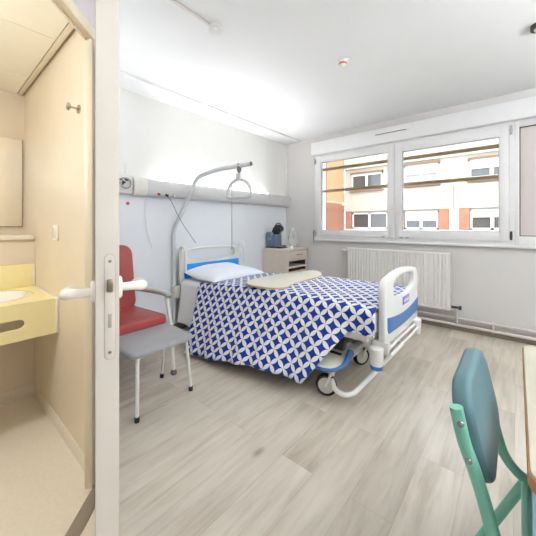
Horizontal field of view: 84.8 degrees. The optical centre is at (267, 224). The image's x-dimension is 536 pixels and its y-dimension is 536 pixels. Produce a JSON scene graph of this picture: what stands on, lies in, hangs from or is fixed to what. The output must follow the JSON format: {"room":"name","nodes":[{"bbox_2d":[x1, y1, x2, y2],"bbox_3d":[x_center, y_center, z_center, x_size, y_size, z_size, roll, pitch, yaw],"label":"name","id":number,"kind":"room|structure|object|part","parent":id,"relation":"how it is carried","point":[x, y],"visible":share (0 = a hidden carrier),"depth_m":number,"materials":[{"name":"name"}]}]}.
{"room":"care facility","nodes":[
{"label":"care facility","id":0,"kind":"room"},
{"bbox_2d":[0,89,23,233],"bbox_3d":[-2.567,0.075,1.531,0.045,2.250,2.015,0,0,40],"label":"wall","id":1,"kind":"structure","parent":0,"point":[11,104],"depth_m":2.23,"materials":[{"name":"beige paint"}]},
{"bbox_2d":[0,137,22,226],"bbox_3d":[-2.480,-0.313,1.581,0.020,0.686,1.803,0,0,40],"label":"mirror","id":2,"kind":"object","parent":1,"relation":"attached to","point":[11,150],"visible":1,"depth_m":2.22,"materials":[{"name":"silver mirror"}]},
{"bbox_2d":[0,239,34,393],"bbox_3d":[-2.425,0.650,1.411,0.325,1.100,2.015,0,0,40],"label":"wall","id":3,"kind":"structure","parent":0,"point":[17,359],"depth_m":2.00,"materials":[{"name":"beige paint"}]},
{"bbox_2d":[0,263,32,289],"bbox_3d":[-2.230,0.347,1.372,0.021,0.154,1.808,0,0,40],"label":"backsplash","id":4,"kind":"structure","parent":3,"relation":"attached to","point":[21,275],"depth_m":1.98,"materials":[{"name":"yellow laminate"}]},
{"bbox_2d":[0,234,34,239],"bbox_3d":[-2.383,0.085,1.437,0.354,0.029,1.910,0,0,40],"label":"wall shelf","id":5,"kind":"object","parent":3,"relation":"on","point":[2,236],"visible":1,"depth_m":1.99,"materials":[{"name":"white laminate"}]},
{"bbox_2d":[0,263,58,345],"bbox_3d":[-2.018,0.444,1.196,0.574,0.356,1.814,0,0,40],"label":"vanity","id":6,"kind":"object","parent":3,"relation":"attached to","point":[20,298],"depth_m":1.67,"materials":[{"name":"yellow laminate"}]},
{"bbox_2d":[0,290,33,303],"bbox_3d":[-1.734,0.487,1.550,0.495,0.141,0.792,0,0,40],"label":"basin","id":7,"kind":"object","parent":6,"relation":"in","point":[6,296],"depth_m":1.83,"materials":[{"name":"white ceramic"}]},
{"bbox_2d":[0,286,53,305],"bbox_3d":[-2.025,0.439,1.198,0.558,0.030,1.808,0,0,40],"label":"countertop","id":8,"kind":"structure","parent":6,"relation":"on","point":[38,294],"depth_m":1.74,"materials":[{"name":"yellow laminate"}]},
{"bbox_2d":[0,383,84,471],"bbox_3d":[-1.890,1.157,0.957,1.080,0.080,2.015,0,0,40],"label":"baseboard","id":9,"kind":"structure","parent":3,"relation":"attached to","point":[6,398],"depth_m":1.82,"materials":[{"name":"beige plastic"}]},
{"bbox_2d":[18,22,74,93],"bbox_3d":[-1.287,-1.076,0.446,3.400,0.120,2.015,0,0,40],"label":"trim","id":10,"kind":"structure","parent":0,"point":[72,31],"depth_m":1.78,"materials":[{"name":"beige wood"}]},
{"bbox_2d":[24,30,84,452],"bbox_3d":[-1.345,-0.085,1.858,1.485,2.570,0.065,0,0,40],"label":"wall partition","id":11,"kind":"structure","parent":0,"point":[54,135],"depth_m":1.69,"materials":[{"name":"beige plastic"}]},
{"bbox_2d":[53,225,58,240],"bbox_3d":[-1.250,0.045,1.723,0.075,0.090,0.018,0,0,40],"label":"light switch","id":12,"kind":"object","parent":11,"relation":"attached to","point":[55,227],"visible":1,"depth_m":1.71,"materials":[{"name":"white plastic"}]},
{"bbox_2d":[66,102,80,113],"bbox_3d":[-0.971,-0.585,1.463,0.044,0.044,0.055,0,0,40],"label":"wall hook","id":13,"kind":"object","parent":11,"relation":"attached to","point":[68,105],"visible":1,"depth_m":1.46,"materials":[{"name":"metal"}]},
{"bbox_2d":[72,0,94,28],"bbox_3d":[-0.790,-1.133,0.907,0.055,0.475,0.930,0,0,-5],"label":"wall","id":14,"kind":"structure","parent":0,"point":[87,7],"depth_m":1.30,"materials":[{"name":"paint"}]},
{"bbox_2d":[0,0,67,92],"bbox_3d":[-1.671,-1.010,0.774,2.284,0.010,1.920,0,0,40],"label":"ceiling","id":15,"kind":"structure","parent":14,"relation":"attached to","point":[28,28],"depth_m":1.55,"materials":[{"name":"beige paint"}]},
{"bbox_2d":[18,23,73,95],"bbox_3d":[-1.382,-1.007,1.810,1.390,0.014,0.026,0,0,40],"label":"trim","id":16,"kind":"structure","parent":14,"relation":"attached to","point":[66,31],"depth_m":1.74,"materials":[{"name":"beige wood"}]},
{"bbox_2d":[119,88,284,195],"bbox_3d":[-1.462,-0.085,2.984,0.150,2.570,5.660,0,0,40],"label":"wall","id":17,"kind":"structure","parent":0,"point":[158,140],"depth_m":3.47,"materials":[{"name":"white paint"}]},
{"bbox_2d":[119,163,125,173],"bbox_3d":[-1.452,-0.555,2.857,0.030,0.110,0.140,0,0,40],"label":"box","id":18,"kind":"object","parent":17,"relation":"attached to","point":[121,167],"visible":0.48,"depth_m":2.87,"materials":[{"name":"white paint"}]},
{"bbox_2d":[173,323,187,328],"bbox_3d":[-0.789,1.160,3.651,0.014,0.080,3.348,0,0,40],"label":"baseboard","id":19,"kind":"structure","parent":17,"relation":"attached to","point":[179,325],"depth_m":3.38,"materials":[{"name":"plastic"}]},
{"bbox_2d":[119,194,285,323],"bbox_3d":[-0.786,0.400,3.656,0.012,1.440,3.360,0,0,40],"label":"wall panel","id":20,"kind":"object","parent":17,"relation":"attached to","point":[208,223],"depth_m":3.35,"materials":[{"name":"white paint"}]},
{"bbox_2d":[119,70,299,144],"bbox_3d":[-0.680,-1.357,3.566,0.290,0.025,3.360,0,0,40],"label":"trim","id":21,"kind":"structure","parent":17,"relation":"attached to","point":[128,82],"depth_m":3.33,"materials":[{"name":"paint"}]},
{"bbox_2d":[0,323,535,535],"bbox_3d":[0.301,1.258,1.391,4.900,0.123,5.810,0,0,40],"label":"floor","id":22,"kind":"structure","parent":0,"point":[248,451],"depth_m":1.54,"materials":[{"name":"beige laminate"}]},
{"bbox_2d":[65,484,94,535],"bbox_3d":[-0.735,1.195,0.927,0.058,0.004,0.860,0,0,-5],"label":"trim","id":23,"kind":"structure","parent":22,"relation":"on","point":[81,519],"depth_m":1.20,"materials":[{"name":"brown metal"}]},
{"bbox_2d":[119,245,176,374],"bbox_3d":[-1.246,0.692,2.377,0.817,1.017,0.656,0,0,40],"label":"armchair","id":24,"kind":"object","parent":22,"relation":"on","point":[132,318],"visible":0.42,"depth_m":2.40,"materials":[{"name":"red plastic"}]},
{"bbox_3d":[-1.420,0.478,2.535,0.177,0.590,0.500,0,0,40],"label":"backrest","id":25,"kind":"part","parent":24,"relation":"part of","materials":[{"name":"red leather"}]},
{"bbox_3d":[-1.211,0.761,2.345,0.666,0.106,0.520,0,0,40],"label":"seat","id":26,"kind":"part","parent":24,"relation":"part of","materials":[{"name":"red plastic"}]},
{"bbox_3d":[-1.079,0.589,2.619,0.757,0.094,0.056,0,0,40],"label":"armrest","id":27,"kind":"part","parent":24,"relation":"part of","materials":[{"name":"grey plastic"}]},
{"bbox_3d":[-0.799,0.878,2.385,0.125,0.586,0.036,0,0,34],"label":"leg","id":28,"kind":"part","parent":24,"relation":"part of","materials":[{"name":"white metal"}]},
{"bbox_2d":[119,323,192,423],"bbox_3d":[-0.812,0.984,2.053,0.400,0.432,0.475,0,0,40],"label":"footstool","id":29,"kind":"object","parent":22,"relation":"on","point":[136,345],"visible":0.85,"depth_m":1.98,"materials":[{"name":"grey plastic"}]},
{"bbox_3d":[-0.803,0.992,1.832,0.029,0.377,0.114,0,0,-4],"label":"leg","id":30,"kind":"part","parent":29,"relation":"part of","materials":[{"name":"white metal"}]},
{"bbox_3d":[-0.805,0.791,2.034,0.365,0.048,0.455,0,0,40],"label":"seat","id":31,"kind":"part","parent":29,"relation":"part of","materials":[{"name":"grey plastic"}]},
{"bbox_3d":[-0.805,0.993,2.258,0.046,0.378,0.142,0,0,-19],"label":"leg","id":32,"kind":"part","parent":29,"relation":"part of","materials":[{"name":"white metal"}]},
{"bbox_3d":[-0.604,0.992,2.109,0.120,0.378,0.028,0,0,-23],"label":"leg","id":33,"kind":"part","parent":29,"relation":"part of","materials":[{"name":"white metal"}]},
{"bbox_2d":[262,246,307,272],"bbox_3d":[0.270,0.773,4.485,0.523,0.851,0.506,0,0,40],"label":"base cabinet","id":34,"kind":"object","parent":22,"relation":"on","point":[274,260],"visible":0.49,"depth_m":4.34,"materials":[{"name":"laminate"}]},
{"bbox_2d":[266,223,286,248],"bbox_3d":[0.128,0.155,4.480,0.274,0.384,0.196,0,0,40],"label":"coffee machine","id":35,"kind":"object","parent":34,"relation":"on","point":[274,238],"visible":1,"depth_m":4.43,"materials":[{"name":"blue plastic"}]},
{"bbox_3d":[0.072,0.219,4.528,0.118,0.223,0.186,0,0,40],"label":"water tank","id":36,"kind":"part","parent":35,"relation":"part of","materials":[{"name":"blue plastic"}]},
{"bbox_2d":[289,268,301,271],"bbox_3d":[0.299,0.672,4.480,0.320,0.015,0.300,0,0,40],"label":"shelf","id":37,"kind":"object","parent":34,"relation":"on","point":[291,269],"visible":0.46,"depth_m":4.39,"materials":[{"name":"wood"}]},
{"bbox_2d":[289,263,305,268],"bbox_3d":[0.260,0.614,4.493,0.465,0.023,0.450,0,0,40],"label":"shelf","id":38,"kind":"object","parent":34,"relation":"attached to","point":[291,265],"depth_m":4.47,"materials":[{"name":"laminate"}]},
{"bbox_3d":[0.442,0.439,4.339,0.018,0.122,0.446,0,0,40],"label":"drawer","id":39,"kind":"part","parent":34,"relation":"part of","materials":[{"name":"laminate"}]},
{"bbox_2d":[179,242,421,397],"bbox_3d":[0.171,0.713,2.899,2.291,0.971,1.179,0,0,40],"label":"hospital bed","id":40,"kind":"object","parent":22,"relation":"on","point":[396,312],"visible":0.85,"depth_m":2.09,"materials":[{"name":"white plastic"}]},
{"bbox_3d":[-0.695,0.468,3.618,0.040,0.425,0.910,0,0,40],"label":"headboard","id":41,"kind":"part","parent":40,"relation":"part of","materials":[{"name":"white plastic"}]},
{"bbox_2d":[171,161,252,319],"bbox_3d":[-0.609,0.219,3.093,1.030,1.682,0.109,0,0,25],"label":"pole","id":42,"kind":"object","parent":40,"relation":"attached to","point":[175,289],"depth_m":3.18,"materials":[{"name":"grey metal"}]},
{"bbox_2d":[171,285,180,298],"bbox_3d":[-1.030,0.750,3.289,0.085,0.140,0.095,0,0,40],"label":"socket","id":43,"kind":"object","parent":42,"relation":"attached to","point":[175,289],"depth_m":3.25,"materials":[{"name":"grey plastic"}]},
{"bbox_2d":[231,185,231,249],"bbox_3d":[-0.365,-0.075,2.963,0.008,0.650,0.008,0,0,-27],"label":"hanging cord","id":44,"kind":"object","parent":42,"relation":"hanging from","point":[231,185],"visible":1,"depth_m":2.96,"materials":[{"name":"grey rubber"}]},
{"bbox_3d":[-0.288,-0.434,2.926,0.304,0.352,0.051,0,0,29],"label":"trapeze handle","id":45,"kind":"part","parent":42,"relation":"part of","materials":[{"name":"white plastic"}]},
{"bbox_3d":[0.142,0.759,2.935,2.080,0.042,0.860,0,0,40],"label":"deck panel","id":46,"kind":"part","parent":40,"relation":"part of","materials":[{"name":"grey plastic"}]},
{"bbox_3d":[0.171,0.750,2.910,2.117,0.070,0.908,0,0,40],"label":"deck frame","id":47,"kind":"part","parent":40,"relation":"part of","materials":[{"name":"grey plastic"}]},
{"bbox_2d":[374,308,378,332],"bbox_3d":[0.154,0.650,2.924,2.132,0.176,0.890,0,0,40],"label":"mattress","id":48,"kind":"object","parent":40,"relation":"on","point":[376,317],"visible":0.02,"depth_m":1.95,"materials":[{"name":"white fabric"}]},
{"bbox_2d":[177,278,202,326],"bbox_3d":[-0.514,0.827,3.456,0.435,0.475,1.012,0,0,40],"label":"sheet","id":49,"kind":"object","parent":48,"relation":"hanging from","point":[189,287],"visible":0.35,"depth_m":3.16,"materials":[{"name":"fabric"}]},
{"bbox_2d":[183,273,406,383],"bbox_3d":[0.183,0.849,2.706,1.838,0.645,1.269,0,0,40],"label":"bedspread","id":50,"kind":"object","parent":48,"relation":"on","point":[288,332],"visible":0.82,"depth_m":2.31,"materials":[{"name":"blue fabric"}]},
{"bbox_2d":[185,262,263,282],"bbox_3d":[-0.483,0.523,3.373,0.516,0.140,0.772,0,0,40],"label":"pillow","id":51,"kind":"object","parent":50,"relation":"on","point":[215,272],"visible":0.99,"depth_m":3.20,"materials":[{"name":"fabric"}]},
{"bbox_2d":[246,269,323,289],"bbox_3d":[0.233,0.522,2.932,0.468,0.035,1.056,0,0,40],"label":"tray","id":52,"kind":"object","parent":50,"relation":"on","point":[279,281],"visible":0.99,"depth_m":2.81,"materials":[{"name":"beige plastic"}]},
{"bbox_3d":[1.002,0.558,2.218,0.045,0.473,0.820,0,0,40],"label":"footboard","id":53,"kind":"part","parent":40,"relation":"part of","materials":[{"name":"white plastic"}]},
{"bbox_3d":[1.005,0.815,2.183,0.016,0.017,0.730,0,0,40],"label":"foot rail","id":54,"kind":"part","parent":40,"relation":"part of","materials":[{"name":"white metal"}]},
{"bbox_3d":[1.024,0.842,2.167,0.016,0.017,0.730,0,0,40],"label":"foot rail","id":55,"kind":"part","parent":40,"relation":"part of","materials":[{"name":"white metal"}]},
{"bbox_2d":[449,348,531,535],"bbox_3d":[0.752,0.791,0.655,0.676,0.818,0.402,0,0,40],"label":"chair","id":56,"kind":"object","parent":22,"relation":"on","point":[474,412],"visible":0.97,"depth_m":0.73,"materials":[{"name":"teal plastic"}]},
{"bbox_3d":[0.584,0.501,0.816,0.089,0.238,0.375,0,0,40],"label":"backrest","id":57,"kind":"part","parent":56,"relation":"part of","materials":[{"name":"teal plastic"}]},
{"bbox_3d":[0.687,0.968,0.926,0.215,0.436,0.027,0,0,40],"label":"leg","id":58,"kind":"part","parent":56,"relation":"part of","materials":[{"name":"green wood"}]},
{"bbox_2d":[522,346,535,535],"bbox_3d":[1.013,0.825,0.557,0.795,0.750,0.780,0,0,40],"label":"table","id":59,"kind":"object","parent":22,"relation":"on","point":[528,352],"visible":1,"depth_m":0.69,"materials":[{"name":"beige laminate"}]},
{"bbox_3d":[0.512,0.833,0.529,0.052,0.710,0.052,0,0,40],"label":"leg","id":60,"kind":"part","parent":59,"relation":"part of","materials":[{"name":"blue metal"}]},
{"bbox_2d":[119,0,535,139],"bbox_3d":[0.301,-1.470,1.391,4.900,0.200,5.810,0,0,40],"label":"ceiling","id":61,"kind":"structure","parent":0,"point":[271,64],"depth_m":2.39,"materials":[{"name":"paint"}]},
{"bbox_2d":[169,0,210,25],"bbox_3d":[-0.871,-1.364,1.439,0.020,0.012,1.468,0,0,40],"label":"duct","id":62,"kind":"object","parent":61,"relation":"attached to","point":[175,2],"visible":1,"depth_m":1.88,"materials":[{"name":"paint"}]},
{"bbox_2d":[209,22,220,35],"bbox_3d":[-0.365,-1.343,2.027,0.086,0.053,0.086,0,0,40],"label":"smoke detector","id":63,"kind":"object","parent":61,"relation":"attached to","point":[214,28],"visible":1,"depth_m":2.00,"materials":[{"name":"white plastic"}]},
{"bbox_2d":[335,58,347,67],"bbox_3d":[0.621,-1.341,2.449,0.095,0.058,0.088,0,0,40],"label":"ceiling sensor","id":64,"kind":"object","parent":61,"relation":"attached to","point":[342,62],"visible":1,"depth_m":2.42,"materials":[{"name":"white plastic"}]},
{"bbox_2d":[530,23,535,33],"bbox_3d":[1.857,-1.347,2.005,0.100,0.045,0.100,0,0,40],"label":"light","id":65,"kind":"object","parent":61,"relation":"attached to","point":[533,27],"visible":1,"depth_m":2.01,"materials":[{"name":"metal"}]},
{"bbox_2d":[129,88,535,336],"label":"wall","id":66,"kind":"structure","parent":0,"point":[497,285],"depth_m":3.39,"materials":[{"name":"grey paint"}]},
{"bbox_2d":[119,173,132,194],"bbox_3d":[-1.408,-0.399,2.823,0.140,0.193,0.204,0,0,40],"label":"outlet box","id":67,"kind":"object","parent":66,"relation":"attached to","point":[125,180],"visible":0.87,"depth_m":2.82,"materials":[{"name":"white plastic"}]},
{"bbox_3d":[-0.503,-0.389,3.888,0.144,0.192,2.600,0,0,40],"label":"bedhead service rail","id":68,"kind":"part","parent":66,"relation":"part of","materials":[{"name":"white metal"}]},
{"bbox_2d":[154,179,267,193],"bbox_3d":[-0.606,-0.478,3.804,0.055,0.013,1.820,0,0,40],"label":"diffuser","id":69,"kind":"object","parent":66,"relation":"attached to","point":[154,179],"depth_m":3.59,"materials":[{"name":"white plastic"}]},
{"bbox_2d":[374,127,407,135],"bbox_3d":[1.556,-1.181,3.729,0.420,0.026,0.020,0,0,40],"label":"air vent","id":70,"kind":"object","parent":66,"relation":"attached to","point":[403,129],"visible":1,"depth_m":3.71,"materials":[{"name":"white plastic"}]},
{"bbox_2d":[342,247,461,325],"bbox_3d":[1.611,0.723,3.724,1.420,0.817,0.095,0,0,40],"label":"radiator","id":71,"kind":"object","parent":66,"relation":"attached to","point":[434,269],"visible":0.8,"depth_m":3.52,"materials":[{"name":"metal"}]},
{"bbox_3d":[1.585,0.638,3.705,1.235,0.600,0.032,0,0,40],"label":"panel","id":72,"kind":"part","parent":71,"relation":"part of","materials":[{"name":"metal"}]},
{"bbox_3d":[1.788,-0.702,3.879,2.750,0.384,0.030,0,0,40],"label":"guard rail","id":73,"kind":"part","parent":66,"relation":"part of","materials":[{"name":"metal"}]},
{"bbox_2d":[313,121,514,247],"bbox_3d":[1.630,-0.410,3.784,2.376,1.320,0.160,0,0,40],"label":"window","id":74,"kind":"structure","parent":66,"relation":"attached to","point":[395,233],"depth_m":3.56,"materials":[{"name":"white plastic"}]},
{"bbox_3d":[1.188,-0.432,4.138,1.144,1.205,0.042,0,0,40],"label":"sash","id":75,"kind":"part","parent":74,"relation":"part of","materials":[{"name":"white plastic"}]},
{"bbox_3d":[2.059,-0.432,3.399,1.131,1.205,0.042,0,0,40],"label":"sash","id":76,"kind":"part","parent":74,"relation":"part of","materials":[{"name":"white plastic"}]},
{"bbox_2d":[417,310,535,340],"bbox_3d":[2.236,1.091,3.247,4.050,0.113,0.054,0,0,40],"label":"pipe","id":77,"kind":"object","parent":66,"relation":"attached to","point":[493,324],"visible":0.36,"depth_m":3.16,"materials":[{"name":"metal"}]},
{"bbox_2d":[417,315,535,345],"bbox_3d":[2.046,1.157,3.449,4.600,0.085,0.012,0,0,40],"label":"baseboard","id":78,"kind":"structure","parent":66,"relation":"attached to","point":[526,341],"depth_m":3.20,"materials":[{"name":"beige plastic"}]},
{"bbox_2d":[515,118,535,248],"bbox_3d":[3.103,-0.417,2.564,1.445,1.305,0.115,0,0,40],"label":"window","id":79,"kind":"structure","parent":66,"relation":"attached to","point":[525,130],"depth_m":2.97,"materials":[{"name":"white plastic"}]},
{"bbox_3d":[3.102,-0.443,2.575,1.360,1.115,0.020,0,0,40],"label":"blind panel","id":80,"kind":"part","parent":79,"relation":"part of","materials":[{"name":"grey fabric"}]},
{"label":"outside","id":81,"kind":"structure","parent":0,"visible":0},
{"bbox_3d":[12.048,3.875,18.799,60.000,0.150,35.740,0,0,40],"label":"ground","id":82,"kind":"structure","parent":81,"visible":0},
{"bbox_2d":[326,160,343,229],"bbox_3d":[2.272,-1.250,14.135,1.520,10.100,3.700,0,0,40],"label":"building","id":83,"kind":"structure","parent":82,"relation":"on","point":[334,179],"depth_m":14.40,"materials":[{"name":"orange paint"}]},
{"bbox_2d":[344,138,498,230],"bbox_3d":[10.028,-1.250,12.396,12.800,10.100,4.120,0,0,40],"label":"apartment building","id":84,"kind":"structure","parent":82,"relation":"on","point":[468,205],"depth_m":12.39,"materials":[{"name":"white paint"}]},
{"bbox_3d":[4.116,-0.240,14.965,0.340,0.880,0.110,0,0,40],"label":"brick panel","id":85,"kind":"part","parent":84,"relation":"part of","materials":[{"name":"orange brick"}]},
{"bbox_3d":[4.761,-1.660,14.280,1.650,0.080,0.180,0,0,40],"label":"sill","id":86,"kind":"part","parent":84,"relation":"part of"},
{"bbox_2d":[352,171,381,176],"bbox_3d":[4.817,-2.480,14.347,1.460,0.120,0.055,0,0,40],"label":"roller shutter","id":87,"kind":"object","parent":84,"relation":"hanging from","point":[366,173],"depth_m":14.28,"materials":[{"name":"white plastic"}]},
{"bbox_3d":[4.842,-2.150,14.375,1.390,0.640,0.010,0,0,40],"label":"pane","id":88,"kind":"part","parent":84,"relation":"part of","materials":[{"name":"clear glass"}]},
{"bbox_3d":[4.952,-0.210,14.281,1.600,0.640,0.010,0,0,40],"label":"pane","id":89,"kind":"part","parent":84,"relation":"part of","materials":[{"name":"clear glass"}]},
{"bbox_2d":[406,211,436,220],"bbox_3d":[6.667,-0.390,12.778,1.250,0.420,0.055,0,0,40],"label":"roller shutter","id":90,"kind":"object","parent":84,"relation":"hanging from","point":[410,215],"depth_m":12.74,"materials":[{"name":"white plastic"}]},
{"bbox_3d":[6.691,-0.210,12.807,1.180,0.640,0.010,0,0,40],"label":"pane","id":91,"kind":"part","parent":84,"relation":"part of","materials":[{"name":"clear glass"}]},
{"bbox_2d":[406,162,437,174],"bbox_3d":[6.675,-2.430,12.771,1.270,0.420,0.055,0,0,40],"label":"roller shutter","id":92,"kind":"object","parent":84,"relation":"hanging from","point":[422,168],"depth_m":12.72,"materials":[{"name":"white plastic"}]},
{"bbox_3d":[6.699,-2.230,12.800,1.200,0.680,0.010,0,0,40],"label":"pane","id":93,"kind":"part","parent":84,"relation":"part of","materials":[{"name":"white glass"}]},
{"bbox_3d":[6.618,-1.720,12.705,1.460,0.080,0.180,0,0,40],"label":"sill","id":94,"kind":"part","parent":84,"relation":"part of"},
{"bbox_3d":[7.346,-0.240,12.225,0.390,0.880,0.110,0,0,40],"label":"brick panel","id":95,"kind":"part","parent":84,"relation":"part of","materials":[{"name":"orange paint"}]},
{"bbox_3d":[7.880,-0.240,11.773,0.350,0.880,0.110,0,0,40],"label":"brick panel","id":96,"kind":"part","parent":84,"relation":"part of","materials":[{"name":"orange paint"}]},
{"bbox_3d":[8.475,-1.740,11.130,1.550,0.080,0.180,0,0,40],"label":"sill","id":97,"kind":"part","parent":84,"relation":"part of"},
{"bbox_2d":[470,156,498,168],"bbox_3d":[8.532,-2.390,11.197,1.360,0.380,0.055,0,0,40],"label":"roller shutter","id":98,"kind":"object","parent":84,"relation":"hanging from","point":[492,162],"depth_m":11.30,"materials":[{"name":"white plastic"}]},
{"bbox_2d":[471,209,498,216],"bbox_3d":[8.547,-0.450,11.184,1.320,0.300,0.055,0,0,40],"label":"roller shutter","id":99,"kind":"object","parent":84,"relation":"hanging from","point":[474,212],"depth_m":11.31,"materials":[{"name":"white plastic"}]},
{"bbox_3d":[8.556,-2.210,11.225,1.290,0.600,0.010,0,0,40],"label":"pane","id":100,"kind":"part","parent":84,"relation":"part of","materials":[{"name":"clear glass"}]},
{"bbox_3d":[8.571,-0.210,11.212,1.250,0.640,0.010,0,0,40],"label":"pane","id":101,"kind":"part","parent":84,"relation":"part of","materials":[{"name":"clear glass"}]},
{"bbox_3d":[-0.673,-0.085,-0.523,1.411,2.570,1.411,0,0,40],"label":"wall","id":102,"kind":"structure","parent":0,"visible":0},
{"bbox_2d":[50,0,94,488],"bbox_3d":[-0.787,0.152,0.900,0.074,2.095,0.914,0,0,-5],"label":"trim","id":103,"kind":"structure","parent":102,"relation":"attached to","point":[68,9],"depth_m":1.33,"materials":[{"name":"beige wood"}]},
{"bbox_2d":[59,0,147,535],"bbox_3d":[-0.554,0.176,0.985,0.185,2.023,0.848,0,0,-30],"label":"door","id":104,"kind":"structure","parent":102,"relation":"in","point":[105,291],"depth_m":0.63,"materials":[{"name":"beige paint"}]},
{"bbox_3d":[-0.458,0.159,0.682,0.131,0.036,0.057,0,0,40],"label":"lever","id":105,"kind":"part","parent":104,"relation":"part of","materials":[{"name":"white plastic"}]},
{"bbox_3d":[-0.397,0.152,0.665,0.009,0.052,0.052,0,0,-30],"label":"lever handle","id":106,"kind":"part","parent":104,"relation":"part of","materials":[{"name":"white plastic"}]},
{"bbox_3d":[-0.341,0.176,0.632,0.020,0.226,0.003,0,0,-30],"label":"latch plate","id":107,"kind":"part","parent":104,"relation":"part of","materials":[{"name":"paint"}]},
{"bbox_3d":[-0.350,0.146,0.693,0.009,0.052,0.052,0,0,-30],"label":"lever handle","id":108,"kind":"part","parent":104,"relation":"part of","materials":[{"name":"white plastic"}]},
{"bbox_3d":[-0.334,0.152,0.754,0.057,0.036,0.131,0,0,-11],"label":"lever","id":109,"kind":"part","parent":104,"relation":"part of","materials":[{"name":"white plastic"}]}
]}

